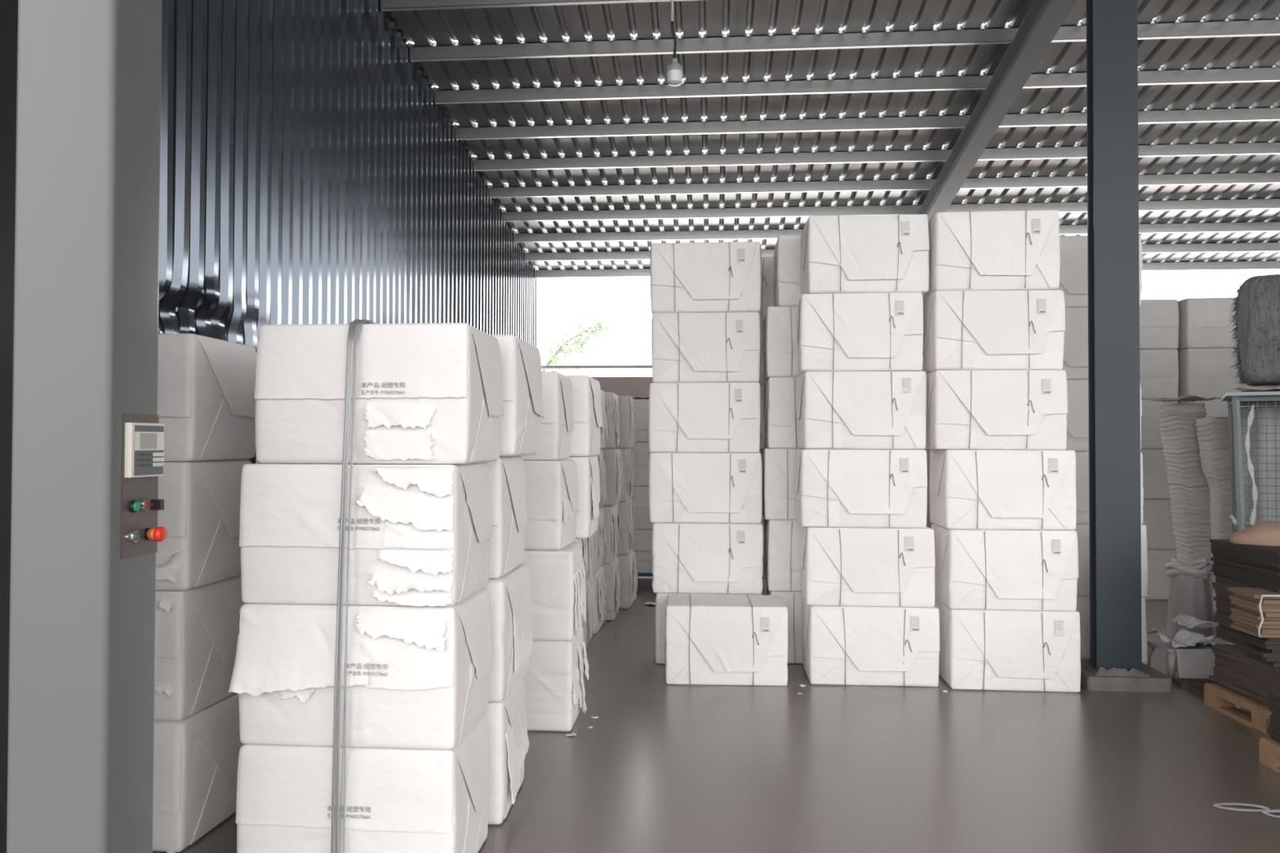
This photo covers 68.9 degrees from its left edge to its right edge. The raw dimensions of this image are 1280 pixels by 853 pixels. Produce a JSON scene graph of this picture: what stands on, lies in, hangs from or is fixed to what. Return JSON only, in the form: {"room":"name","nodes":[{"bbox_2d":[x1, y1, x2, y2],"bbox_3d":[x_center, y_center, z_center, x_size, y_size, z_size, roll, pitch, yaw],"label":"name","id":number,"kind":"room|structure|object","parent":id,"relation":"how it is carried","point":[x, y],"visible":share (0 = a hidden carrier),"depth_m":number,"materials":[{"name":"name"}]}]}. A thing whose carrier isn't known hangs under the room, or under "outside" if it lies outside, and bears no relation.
{"room":"warehouse","nodes":[
{"label":"warehouse","id":0,"kind":"room"},
{"bbox_2d":[158,0,537,463],"bbox_3d":[-2.242,-1.489,8.502,0.141,6.337,13.352,0,-1,5],"label":"wall","id":1,"kind":"structure","parent":0,"point":[312,171],"depth_m":6.75,"materials":[{"name":"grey metal"}]},
{"bbox_2d":[152,576,1279,852],"bbox_3d":[5.033,1.687,4.440,15.860,0.120,20.700,0,-1,5],"label":"floor","id":2,"kind":"structure","parent":0,"point":[661,767],"depth_m":4.38,"materials":[{"name":"concrete"}]},
{"bbox_2d":[0,0,167,852],"bbox_3d":[-1.791,-0.022,2.483,1.306,3.200,0.376,0,-1,19],"label":"column","id":3,"kind":"structure","parent":2,"relation":"on","point":[82,437],"depth_m":2.17,"materials":[{"name":"grey paint"}]},
{"bbox_2d":[152,693,244,852],"bbox_3d":[-2.071,1.357,3.768,0.821,0.486,0.534,0,-1,6],"label":"bale","id":4,"kind":"object","parent":2,"relation":"on","point":[196,756],"visible":0.31,"depth_m":3.56,"materials":[{"name":"white paper"}]},
{"bbox_2d":[154,575,245,720],"bbox_3d":[-2.072,0.869,3.773,0.803,0.486,0.559,0,-1,5],"label":"bale","id":5,"kind":"object","parent":4,"relation":"on","point":[197,629],"visible":0.32,"depth_m":3.58,"materials":[{"name":"white paper"}]},
{"bbox_2d":[155,459,251,591],"bbox_3d":[-2.069,0.380,3.773,0.823,0.486,0.552,0,-1,4],"label":"bale","id":6,"kind":"object","parent":5,"relation":"on","point":[200,517],"visible":0.38,"depth_m":3.58,"materials":[{"name":"white paper"}]},
{"bbox_2d":[157,333,257,461],"bbox_3d":[-2.057,-0.107,3.793,0.822,0.486,0.536,0,-1,4],"label":"bale","id":7,"kind":"object","parent":6,"relation":"on","point":[206,402],"visible":0.4,"depth_m":3.60,"materials":[{"name":"white paper"}]},
{"bbox_2d":[235,714,491,852],"bbox_3d":[-0.993,1.353,3.427,0.802,0.486,0.508,0,-1,5],"label":"bale","id":8,"kind":"object","parent":2,"relation":"on","point":[397,800],"visible":0.81,"depth_m":3.19,"materials":[{"name":"white paper"}]},
{"bbox_2d":[227,587,492,750],"bbox_3d":[-0.988,0.865,3.413,0.807,0.486,0.557,0,-1,5],"label":"bale","id":9,"kind":"object","parent":8,"relation":"on","point":[418,677],"visible":0.83,"depth_m":3.19,"materials":[{"name":"white paper"}]},
{"bbox_2d":[239,462,493,606],"bbox_3d":[-0.987,0.377,3.433,0.796,0.486,0.526,0,-1,5],"label":"bale","id":10,"kind":"object","parent":9,"relation":"on","point":[420,534],"visible":0.91,"depth_m":3.21,"materials":[{"name":"white paper"}]},
{"bbox_2d":[253,322,503,463],"bbox_3d":[-0.940,-0.111,3.447,0.787,0.486,0.521,0,-1,5],"label":"bale","id":11,"kind":"object","parent":10,"relation":"on","point":[426,393],"visible":1,"depth_m":3.21,"materials":[{"name":"white paper"}]},
{"bbox_2d":[330,319,376,852],"bbox_3d":[-0.984,0.610,3.384,0.090,1.964,0.488,0,-1,5],"label":"strap","id":12,"kind":"object","parent":11,"relation":"attached to","point":[352,331],"visible":0.96,"depth_m":3.15,"materials":[{"name":"grey"}]},
{"bbox_2d":[484,678,528,825],"bbox_3d":[-0.907,1.360,4.004,0.811,0.492,0.542,0,-1,3],"label":"bale","id":13,"kind":"object","parent":2,"relation":"on","point":[508,740],"visible":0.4,"depth_m":3.81,"materials":[{"name":"white paper"}]},
{"bbox_2d":[484,564,533,702],"bbox_3d":[-0.905,0.866,4.014,0.811,0.492,0.524,0,-1,5],"label":"bale","id":14,"kind":"object","parent":13,"relation":"on","point":[509,594],"visible":0.32,"depth_m":3.84,"materials":[{"name":"white paper"}]},
{"bbox_2d":[484,455,527,578],"bbox_3d":[-0.920,0.372,4.028,0.793,0.492,0.541,0,-1,3],"label":"bale","id":15,"kind":"object","parent":14,"relation":"on","point":[507,473],"visible":0.31,"depth_m":3.87,"materials":[{"name":"white paper"}]},
{"bbox_2d":[490,334,543,456],"bbox_3d":[-0.873,-0.122,4.025,0.841,0.492,0.547,0,-1,6],"label":"bale","id":16,"kind":"object","parent":15,"relation":"on","point":[521,424],"visible":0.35,"depth_m":3.82,"materials":[{"name":"white paper"}]},
{"bbox_2d":[523,626,589,732],"bbox_3d":[-0.723,1.388,5.214,0.845,0.479,0.500,0,-1,5],"label":"bale","id":17,"kind":"object","parent":2,"relation":"on","point":[555,691],"visible":0.44,"depth_m":4.96,"materials":[{"name":"white paper"}]},
{"bbox_2d":[519,542,586,640],"bbox_3d":[-0.725,0.907,5.222,0.830,0.479,0.505,0,-1,3],"label":"bale","id":18,"kind":"object","parent":17,"relation":"on","point":[557,599],"visible":0.41,"depth_m":4.97,"materials":[{"name":"white paper"}]},
{"bbox_2d":[524,459,578,550],"bbox_3d":[-0.781,0.426,5.234,0.818,0.479,0.507,0,-1,6],"label":"bale","id":19,"kind":"object","parent":18,"relation":"on","point":[551,486],"visible":0.44,"depth_m":4.97,"materials":[{"name":"white paper"}]},
{"bbox_2d":[520,371,573,460],"bbox_3d":[-0.810,-0.055,5.244,0.817,0.479,0.502,0,-1,4],"label":"bale","id":20,"kind":"object","parent":19,"relation":"on","point":[557,426],"visible":0.32,"depth_m":4.99,"materials":[{"name":"white paper"}]},
{"bbox_2d":[602,556,622,620],"bbox_3d":[-0.584,1.434,8.314,0.829,0.493,0.532,0,-1,3],"label":"bale","id":21,"kind":"object","parent":2,"relation":"on","point":[611,573],"visible":0.25,"depth_m":8.05,"materials":[{"name":"grey paper"}]},
{"bbox_2d":[601,503,621,563],"bbox_3d":[-0.607,0.939,8.325,0.839,0.493,0.544,0,-1,6],"label":"bale","id":22,"kind":"object","parent":21,"relation":"on","point":[611,517],"visible":0.24,"depth_m":8.06,"materials":[{"name":"grey paper"}]},
{"bbox_2d":[602,448,622,506],"bbox_3d":[-0.579,0.444,8.332,0.836,0.493,0.547,0,-1,4],"label":"bale","id":23,"kind":"object","parent":22,"relation":"on","point":[612,458],"visible":0.27,"depth_m":8.06,"materials":[{"name":"grey paper"}]},
{"bbox_2d":[616,549,637,608],"bbox_3d":[-0.446,1.444,8.896,0.839,0.493,0.558,0,-1,6],"label":"bale","id":24,"kind":"object","parent":2,"relation":"on","point":[628,565],"visible":0.32,"depth_m":8.61,"materials":[{"name":"grey paper"}]},
{"bbox_2d":[617,498,635,555],"bbox_3d":[-0.472,0.949,8.907,0.834,0.493,0.559,0,-1,4],"label":"bale","id":25,"kind":"object","parent":24,"relation":"on","point":[627,517],"visible":0.26,"depth_m":8.63,"materials":[{"name":"grey paper"}]},
{"bbox_2d":[655,592,763,664],"bbox_3d":[0.499,1.411,6.688,0.779,0.488,0.520,0,-1,3],"label":"bale","id":26,"kind":"object","parent":2,"relation":"on","point":[661,598],"visible":0.2,"depth_m":6.47,"materials":[{"name":"white paper"}]},
{"bbox_2d":[651,522,763,594],"bbox_3d":[0.485,0.921,6.698,0.792,0.488,0.523,0,-1,5],"label":"bale","id":27,"kind":"object","parent":26,"relation":"on","point":[710,558],"visible":0.89,"depth_m":6.45,"materials":[{"name":"white paper"}]},
{"bbox_2d":[648,452,762,523],"bbox_3d":[0.472,0.431,6.707,0.806,0.488,0.519,0,-1,4],"label":"bale","id":28,"kind":"object","parent":27,"relation":"on","point":[685,487],"visible":0.96,"depth_m":6.46,"materials":[{"name":"white paper"}]},
{"bbox_2d":[648,382,760,453],"bbox_3d":[0.466,-0.059,6.714,0.806,0.488,0.529,0,-1,5],"label":"bale","id":29,"kind":"object","parent":28,"relation":"on","point":[684,417],"visible":1,"depth_m":6.47,"materials":[{"name":"white paper"}]},
{"bbox_2d":[651,311,759,382],"bbox_3d":[0.472,-0.549,6.725,0.788,0.488,0.535,0,-1,5],"label":"bale","id":30,"kind":"object","parent":29,"relation":"on","point":[722,347],"visible":0.88,"depth_m":6.48,"materials":[{"name":"white paper"}]},
{"bbox_2d":[649,241,761,313],"bbox_3d":[0.474,-1.039,6.735,0.810,0.488,0.530,0,-1,5],"label":"bale","id":31,"kind":"object","parent":30,"relation":"on","point":[685,277],"visible":0.86,"depth_m":6.49,"materials":[{"name":"white paper"}]},
{"bbox_2d":[663,593,787,686],"bbox_3d":[0.560,1.393,6.141,0.813,0.505,0.513,0,-1,3],"label":"bale","id":32,"kind":"object","parent":2,"relation":"on","point":[722,640],"visible":1,"depth_m":5.91,"materials":[{"name":"white paper"}]},
{"bbox_2d":[766,586,802,663],"bbox_3d":[1.298,1.408,6.702,0.776,0.498,0.504,0,-1,5],"label":"bale","id":33,"kind":"object","parent":2,"relation":"on","point":[793,601],"visible":0.12,"depth_m":6.48,"materials":[{"name":"white paper"}]},
{"bbox_2d":[764,518,800,591],"bbox_3d":[1.293,0.908,6.711,0.788,0.498,0.502,0,-1,5],"label":"bale","id":34,"kind":"object","parent":33,"relation":"on","point":[782,538],"visible":0.31,"depth_m":6.50,"materials":[{"name":"white paper"}]},
{"bbox_2d":[760,448,799,519],"bbox_3d":[1.277,0.408,6.722,0.803,0.498,0.506,0,-1,5],"label":"bale","id":35,"kind":"object","parent":34,"relation":"on","point":[778,464],"visible":0.34,"depth_m":6.51,"materials":[{"name":"white paper"}]},
{"bbox_2d":[764,377,797,448],"bbox_3d":[1.300,-0.092,6.729,0.803,0.498,0.510,0,-1,5],"label":"bale","id":36,"kind":"object","parent":35,"relation":"on","point":[780,393],"visible":0.34,"depth_m":6.52,"materials":[{"name":"white paper"}]},
{"bbox_2d":[763,306,799,381],"bbox_3d":[1.289,-0.592,6.737,0.796,0.498,0.498,0,-1,5],"label":"bale","id":37,"kind":"object","parent":36,"relation":"on","point":[780,322],"visible":0.36,"depth_m":6.53,"materials":[{"name":"white paper"}]},
{"bbox_2d":[773,235,800,306],"bbox_3d":[1.361,-1.092,6.742,0.788,0.498,0.518,0,-1,5],"label":"bale","id":38,"kind":"object","parent":37,"relation":"on","point":[787,252],"visible":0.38,"depth_m":6.53,"materials":[{"name":"white paper"}]},
{"bbox_2d":[802,596,939,687],"bbox_3d":[1.499,1.399,6.136,0.834,0.498,0.510,0,-1,4],"label":"bale","id":39,"kind":"object","parent":2,"relation":"on","point":[848,646],"visible":0.83,"depth_m":5.90,"materials":[{"name":"white paper"}]},
{"bbox_2d":[800,525,935,607],"bbox_3d":[1.481,0.899,6.143,0.832,0.498,0.516,0,-1,5],"label":"bale","id":40,"kind":"object","parent":39,"relation":"on","point":[841,566],"visible":0.89,"depth_m":5.91,"materials":[{"name":"white paper"}]},
{"bbox_2d":[795,448,927,528],"bbox_3d":[1.441,0.399,6.157,0.816,0.498,0.518,0,-1,5],"label":"bale","id":41,"kind":"object","parent":40,"relation":"on","point":[866,488],"visible":0.98,"depth_m":5.92,"materials":[{"name":"white paper"}]},
{"bbox_2d":[796,370,926,448],"bbox_3d":[1.446,-0.101,6.164,0.798,0.498,0.518,0,-1,3],"label":"bale","id":42,"kind":"object","parent":41,"relation":"on","point":[836,410],"visible":0.98,"depth_m":5.92,"materials":[{"name":"white paper"}]},
{"bbox_2d":[796,292,923,375],"bbox_3d":[1.437,-0.601,6.172,0.792,0.498,0.516,0,-1,6],"label":"bale","id":43,"kind":"object","parent":42,"relation":"on","point":[836,331],"visible":0.92,"depth_m":5.93,"materials":[{"name":"white paper"}]},
{"bbox_2d":[800,213,929,294],"bbox_3d":[1.473,-1.101,6.177,0.784,0.498,0.511,0,-1,4],"label":"bale","id":44,"kind":"object","parent":43,"relation":"on","point":[859,253],"visible":0.9,"depth_m":5.94,"materials":[{"name":"white paper"}]},
{"bbox_2d":[934,599,1080,692],"bbox_3d":[2.353,1.399,6.020,0.810,0.498,0.515,0,-1,5],"label":"bale","id":45,"kind":"object","parent":2,"relation":"on","point":[982,650],"visible":0.82,"depth_m":5.78,"materials":[{"name":"white paper"}]},
{"bbox_2d":[931,524,1078,611],"bbox_3d":[2.335,0.899,6.029,0.805,0.498,0.514,0,-1,4],"label":"bale","id":46,"kind":"object","parent":45,"relation":"on","point":[1006,570],"visible":0.89,"depth_m":5.79,"materials":[{"name":"white paper"}]},
{"bbox_2d":[929,448,1076,530],"bbox_3d":[2.326,0.399,6.034,0.814,0.498,0.508,0,-1,5],"label":"bale","id":47,"kind":"object","parent":46,"relation":"on","point":[970,489],"visible":0.97,"depth_m":5.80,"materials":[{"name":"white paper"}]},
{"bbox_2d":[924,369,1067,449],"bbox_3d":[2.266,-0.101,6.048,0.833,0.498,0.518,0,-1,4],"label":"bale","id":48,"kind":"object","parent":47,"relation":"on","point":[966,409],"visible":0.9,"depth_m":5.81,"materials":[{"name":"white paper"}]},
{"bbox_2d":[921,289,1065,373],"bbox_3d":[2.258,-0.601,6.052,0.834,0.498,0.533,0,-1,3],"label":"bale","id":49,"kind":"object","parent":48,"relation":"on","point":[1023,329],"visible":0.88,"depth_m":5.82,"materials":[{"name":"white paper"}]},
{"bbox_2d":[922,209,1060,298],"bbox_3d":[2.256,-1.101,6.070,0.781,0.498,0.516,0,-1,5],"label":"bale","id":50,"kind":"object","parent":49,"relation":"on","point":[992,250],"visible":0.76,"depth_m":5.83,"materials":[{"name":"white paper"}]},
{"bbox_2d":[1075,595,1147,664],"bbox_3d":[3.067,1.413,6.600,0.815,0.493,0.545,0,-1,5],"label":"bale","id":51,"kind":"object","parent":2,"relation":"on","point":[1082,602],"visible":0.04,"depth_m":6.34,"materials":[{"name":"white paper"}]},
{"bbox_2d":[1074,524,1147,597],"bbox_3d":[3.071,0.918,6.603,0.830,0.493,0.539,0,-1,5],"label":"bale","id":52,"kind":"object","parent":51,"relation":"on","point":[1082,530],"visible":0.1,"depth_m":6.34,"materials":[{"name":"white paper"}]},
{"bbox_2d":[1075,451,1143,524],"bbox_3d":[3.056,0.423,6.619,0.809,0.493,0.547,0,-1,4],"label":"bale","id":53,"kind":"object","parent":52,"relation":"on","point":[1082,457],"visible":0.09,"depth_m":6.36,"materials":[{"name":"white paper"}]},
{"bbox_2d":[1065,379,1142,451],"bbox_3d":[3.052,-0.072,6.626,0.801,0.493,0.546,0,-1,5],"label":"bale","id":54,"kind":"object","parent":53,"relation":"on","point":[1077,415],"visible":0.09,"depth_m":6.37,"materials":[{"name":"white paper"}]},
{"bbox_2d":[1061,307,1088,379],"bbox_3d":[3.040,-0.567,6.631,0.784,0.493,0.544,0,-1,5],"label":"bale","id":55,"kind":"object","parent":54,"relation":"on","point":[1075,362],"visible":0.1,"depth_m":6.38,"materials":[{"name":"white paper"}]},
{"bbox_2d":[1057,235,1142,307],"bbox_3d":[3.055,-1.062,6.642,0.820,0.493,0.554,0,-1,5],"label":"bale","id":56,"kind":"object","parent":55,"relation":"on","point":[1073,275],"visible":0.14,"depth_m":6.39,"materials":[{"name":"white paper"}]},
{"bbox_2d":[1086,0,1142,671],"bbox_3d":[3.028,-1.021,5.973,0.272,5.138,0.112,0,-1,5],"label":"steel column","id":57,"kind":"structure","parent":2,"relation":"on","point":[1112,37],"depth_m":5.92,"materials":[{"name":"metal"}]},
{"bbox_2d":[1080,660,1172,692],"bbox_3d":[3.066,1.581,6.022,0.510,0.137,0.460,0,-1,5],"label":"plinth","id":58,"kind":"object","parent":2,"relation":"on","point":[1149,679],"visible":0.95,"depth_m":5.81,"materials":[{"name":"concrete"}]},
{"bbox_2d":[1146,638,1213,677],"bbox_3d":[3.707,1.565,6.323,0.442,0.186,0.349,0,-1,-1],"label":"plastic stool","id":59,"kind":"object","parent":2,"relation":"on","point":[1152,643],"visible":0.34,"depth_m":6.22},
{"bbox_2d":[1147,627,1232,648],"bbox_3d":[3.727,1.418,6.275,0.496,0.100,0.313,0,-1,-1],"label":"rag","id":60,"kind":"object","parent":59,"relation":"on","point":[1184,637],"visible":0.95,"depth_m":6.24,"materials":[{"name":"grey fabric"}]},
{"bbox_2d":[1158,402,1214,635],"bbox_3d":[4.492,0.745,7.659,0.339,1.870,0.400,0,-1,5],"label":"pile","id":61,"kind":"object","parent":2,"relation":"on","point":[1189,494],"visible":0.61,"depth_m":7.52,"materials":[{"name":"paper"}]},
{"bbox_2d":[1164,558,1213,637],"bbox_3d":[4.198,1.341,7.123,0.336,0.659,0.318,0,-1,5],"label":"woven sack","id":62,"kind":"object","parent":2,"relation":"on","point":[1189,591],"visible":0.85,"depth_m":7.02,"materials":[{"name":"grey fabric"}]},
{"bbox_2d":[1175,648,1216,679],"bbox_3d":[3.706,1.554,6.080,0.400,0.201,0.059,0,-1,1],"label":"board","id":63,"kind":"object","parent":2,"relation":"on","point":[1199,664],"visible":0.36,"depth_m":6.07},
{"bbox_2d":[1195,416,1232,623],"bbox_3d":[4.495,0.799,7.257,0.245,1.750,0.308,0,-1,5],"label":"pile","id":64,"kind":"object","parent":2,"relation":"on","point":[1213,438],"visible":0.44,"depth_m":7.17,"materials":[{"name":"paper"}]},
{"bbox_2d":[1204,683,1271,735],"bbox_3d":[3.874,1.571,5.005,1.100,0.125,1.000,0,-1,1],"label":"pallet","id":65,"kind":"object","parent":2,"relation":"on","point":[1217,697],"visible":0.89,"depth_m":5.23,"materials":[{"name":"brown wood"}]},
{"bbox_2d":[1208,644,1279,706],"bbox_3d":[3.869,1.392,5.017,1.044,0.233,0.988,0,-1,2],"label":"stack","id":66,"kind":"object","parent":65,"relation":"on","point":[1249,677],"visible":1,"depth_m":5.22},
{"bbox_2d":[1212,575,1259,645],"bbox_3d":[3.917,1.093,5.443,0.879,0.376,0.489,0,-1,5],"label":"bundle","id":67,"kind":"object","parent":66,"relation":"on","point":[1224,605],"visible":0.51,"depth_m":5.59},
{"bbox_2d":[1209,538,1279,592],"bbox_3d":[3.896,0.790,5.319,0.905,0.220,0.717,0,-1,3],"label":"stack","id":68,"kind":"object","parent":67,"relation":"on","point":[1258,566],"visible":1,"depth_m":5.31,"materials":[{"name":"cardboard"}]},
{"bbox_2d":[1229,520,1279,546],"bbox_3d":[3.676,0.614,5.388,0.485,0.130,0.319,0,-1,5],"label":"burlap sack","id":69,"kind":"object","parent":68,"relation":"on","point":[1265,533],"visible":1,"depth_m":5.33,"materials":[{"name":"brown fabric"}]},
{"bbox_2d":[1238,631,1279,666],"bbox_3d":[3.751,1.197,5.032,0.870,0.153,0.271,0,-1,5],"label":"bundle","id":70,"kind":"object","parent":66,"relation":"on","point":[1266,651],"visible":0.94,"depth_m":5.00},
{"bbox_2d":[1227,586,1279,638],"bbox_3d":[3.712,1.002,5.031,0.890,0.233,0.330,0,-1,5],"label":"bundle","id":71,"kind":"object","parent":70,"relation":"on","point":[1256,613],"visible":1,"depth_m":4.99,"materials":[{"name":"brown cardboard"}]},
{"bbox_2d":[1221,391,1279,533],"bbox_3d":[4.683,0.717,6.366,1.180,1.886,0.920,0,-1,30],"label":"cage","id":72,"kind":"object","parent":2,"relation":"on","point":[1237,399],"visible":0.62,"depth_m":6.28,"materials":[{"name":"grey paint"}]},
{"bbox_2d":[1232,387,1279,391],"bbox_3d":[4.666,-0.261,6.393,0.977,0.067,0.779,0,-1,27],"label":"rag","id":73,"kind":"object","parent":72,"relation":"on","point":[1239,389],"visible":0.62,"depth_m":6.33,"materials":[{"name":"grey fabric"}]},
{"bbox_2d":[1226,269,1279,386],"bbox_3d":[4.637,-0.682,6.435,1.019,0.827,0.778,0,-1,30],"label":"bale","id":74,"kind":"object","parent":73,"relation":"on","point":[1257,304],"visible":1,"depth_m":6.35},
{"bbox_2d":[1240,405,1279,528],"bbox_3d":[4.618,0.682,6.286,0.950,1.650,0.172,0,-1,30],"label":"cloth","id":75,"kind":"object","parent":72,"relation":"hanging from","point":[1252,437],"visible":0.35,"depth_m":6.45,"materials":[{"name":"fabric"}]},
{"bbox_3d":[5.596,1.466,9.388,0.470,0.493,0.687,0,-1,5],"label":"bale","id":76,"kind":"object","parent":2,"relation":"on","visible":0},
{"bbox_3d":[5.606,0.971,9.392,0.487,0.493,0.686,0,-1,5],"label":"bale","id":77,"kind":"object","parent":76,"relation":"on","visible":0},
{"bbox_3d":[5.618,0.476,9.401,0.510,0.493,0.681,0,-1,5],"label":"bale","id":78,"kind":"object","parent":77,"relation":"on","visible":0},
{"bbox_2d":[1177,399,1240,417],"bbox_3d":[5.631,-0.019,9.410,0.527,0.493,0.682,0,-1,5],"label":"bale","id":79,"kind":"object","parent":78,"relation":"on","point":[1215,407],"visible":0.19,"depth_m":9.08,"materials":[{"name":"paper"}]},
{"bbox_2d":[1177,347,1242,399],"bbox_3d":[5.641,-0.514,9.419,0.546,0.493,0.690,0,-1,5],"label":"bale","id":80,"kind":"object","parent":79,"relation":"on","point":[1204,373],"visible":0.63,"depth_m":9.10,"materials":[{"name":"paper"}]},
{"bbox_2d":[1176,297,1237,350],"bbox_3d":[5.653,-1.009,9.425,0.569,0.493,0.695,0,-1,5],"label":"bale","id":81,"kind":"object","parent":80,"relation":"on","point":[1203,323],"visible":0.67,"depth_m":9.10,"materials":[{"name":"paper"}]},
{"bbox_3d":[-0.828,1.395,5.760,0.838,0.483,0.521,0,-1,3],"label":"bale","id":82,"kind":"object","parent":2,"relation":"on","visible":0},
{"bbox_3d":[-0.814,0.910,5.766,0.827,0.483,0.526,0,-1,6],"label":"bale","id":83,"kind":"object","parent":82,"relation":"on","visible":0},
{"bbox_2d":[563,455,600,538],"bbox_3d":[-0.667,0.425,5.761,0.829,0.483,0.538,0,-1,4],"label":"bale","id":84,"kind":"object","parent":83,"relation":"on","point":[588,467],"visible":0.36,"depth_m":5.50,"materials":[{"name":"white paper"}]},
{"bbox_2d":[564,374,602,456],"bbox_3d":[-0.664,-0.060,5.773,0.827,0.483,0.545,0,-1,5],"label":"bale","id":85,"kind":"object","parent":84,"relation":"on","point":[585,437],"visible":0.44,"depth_m":5.49,"materials":[{"name":"white paper"}]},
{"bbox_2d":[391,0,1279,270],"bbox_3d":[5.151,-4.172,4.858,15.520,3.104,19.950,0,-1,5],"label":"ceiling","id":86,"kind":"structure","parent":0,"point":[713,18],"depth_m":9.77,"materials":[{"name":"metal"}]},
{"bbox_2d":[591,376,1266,528],"bbox_3d":[5.741,0.502,14.688,14.860,2.600,0.200,0,-1,5],"label":"wall","id":87,"kind":"structure","parent":0,"point":[633,386],"depth_m":15.06,"materials":[{"name":"brick"}]},
{"bbox_2d":[917,0,1076,220],"bbox_3d":[3.171,-3.889,5.059,0.200,3.226,19.450,0,-1,5],"label":"rafter","id":88,"kind":"object","parent":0,"point":[1043,20],"depth_m":8.98,"materials":[{"name":"grey paint"}]},
{"bbox_2d":[380,0,695,11],"bbox_3d":[5.178,-3.662,7.460,14.855,0.160,0.050,0,-1,5],"label":"ceiling beam","id":89,"kind":"structure","parent":88,"relation":"on","point":[385,5],"depth_m":7.96,"materials":[{"name":"metal"}]},
{"bbox_2d":[409,16,1279,62],"bbox_3d":[5.239,-3.530,8.236,14.855,0.160,0.050,0,-1,5],"label":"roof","id":90,"kind":"structure","parent":88,"relation":"on","point":[1228,28],"depth_m":8.51,"materials":[{"name":"metal"}]},
{"bbox_2d":[434,64,1279,103],"bbox_3d":[5.300,-3.397,9.011,14.855,0.160,0.050,0,-1,5],"label":"purlin","id":91,"kind":"structure","parent":88,"relation":"on","point":[1251,74],"depth_m":9.26,"materials":[{"name":"metal"}]},
{"bbox_2d":[455,105,1279,139],"bbox_3d":[5.361,-3.264,9.787,14.855,0.160,0.050,0,-1,5],"label":"purlin","id":92,"kind":"structure","parent":88,"relation":"on","point":[1251,113],"depth_m":10.03,"materials":[{"name":"metal"}]},
{"bbox_2d":[473,140,1279,170],"bbox_3d":[5.422,-3.132,10.562,14.855,0.160,0.050,0,-1,5],"label":"purlin","id":93,"kind":"structure","parent":88,"relation":"on","point":[1250,148],"depth_m":10.79,"materials":[{"name":"metal"}]},
{"bbox_2d":[488,170,1279,197],"bbox_3d":[5.483,-2.999,11.338,14.855,0.160,0.050,0,-1,5],"label":"purlin","id":94,"kind":"structure","parent":88,"relation":"on","point":[1231,178],"depth_m":11.55,"materials":[{"name":"metal"}]},
{"bbox_2d":[502,196,1279,221],"bbox_3d":[5.544,-2.866,12.113,14.855,0.160,0.050,0,-1,5],"label":"purlin","id":95,"kind":"structure","parent":88,"relation":"on","point":[1232,203],"depth_m":12.32,"materials":[{"name":"metal"}]},
{"bbox_2d":[515,220,1279,242],"bbox_3d":[5.604,-2.734,12.888,14.855,0.160,0.050,0,-1,5],"label":"purlin","id":96,"kind":"structure","parent":88,"relation":"on","point":[1233,226],"depth_m":13.20,"materials":[{"name":"metal"}]},
{"bbox_2d":[525,240,1279,261],"bbox_3d":[5.665,-2.601,13.664,14.855,0.160,0.050,0,-1,5],"label":"purlin","id":97,"kind":"structure","parent":88,"relation":"on","point":[1173,247],"depth_m":13.51,"materials":[{"name":"metal"}]},
{"bbox_2d":[535,259,1279,278],"bbox_3d":[5.726,-2.468,14.439,14.855,0.160,0.050,0,-1,5],"label":"purlin","id":98,"kind":"structure","parent":88,"relation":"on","point":[1271,264],"depth_m":14.25,"materials":[{"name":"metal"}]},
{"bbox_2d":[1144,549,1177,599],"bbox_3d":[4.926,1.466,9.470,0.801,0.493,0.588,0,-1,5],"label":"bale","id":99,"kind":"object","parent":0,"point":[1158,583],"visible":0.3,"depth_m":9.18,"materials":[{"name":"paper"}]},
{"bbox_2d":[1142,498,1176,549],"bbox_3d":[4.929,0.971,9.479,0.816,0.493,0.584,0,-1,5],"label":"bale","id":100,"kind":"object","parent":99,"relation":"on","point":[1157,517],"visible":0.38,"depth_m":9.18,"materials":[{"name":"paper"}]},
{"bbox_2d":[1140,448,1170,499],"bbox_3d":[4.935,0.476,9.486,0.816,0.493,0.584,0,-1,5],"label":"bale","id":101,"kind":"object","parent":100,"relation":"on","point":[1155,486],"visible":0.29,"depth_m":9.19,"materials":[{"name":"paper"}]},
{"bbox_2d":[1141,399,1177,448],"bbox_3d":[4.940,-0.019,9.496,0.819,0.493,0.585,0,-1,5],"label":"bale","id":102,"kind":"object","parent":101,"relation":"on","point":[1151,436],"visible":0.23,"depth_m":9.20,"materials":[{"name":"paper"}]},
{"bbox_2d":[1139,349,1178,399],"bbox_3d":[4.943,-0.514,9.501,0.822,0.493,0.596,0,-1,5],"label":"bale","id":103,"kind":"object","parent":102,"relation":"on","point":[1158,368],"visible":0.41,"depth_m":9.21,"materials":[{"name":"paper"}]},
{"bbox_2d":[1139,299,1178,349],"bbox_3d":[4.950,-1.009,9.511,0.833,0.493,0.584,0,-1,5],"label":"bale","id":104,"kind":"object","parent":103,"relation":"on","point":[1158,318],"visible":0.5,"depth_m":9.22,"materials":[{"name":"paper"}]},
{"label":"outside","id":105,"kind":"structure","parent":0,"visible":0},
{"bbox_3d":[13.704,2.489,46.657,100.000,0.010,64.750,0,-1,5],"label":"ground","id":106,"kind":"structure","parent":105,"visible":0},
{"bbox_2d":[540,311,626,373],"bbox_3d":[-1.679,-0.446,24.207,2.587,5.212,1.799,0,-1,5],"label":"young tree","id":107,"kind":"object","parent":106,"relation":"on","point":[553,360],"visible":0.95,"depth_m":24.33,"materials":[{"name":"green plant"}]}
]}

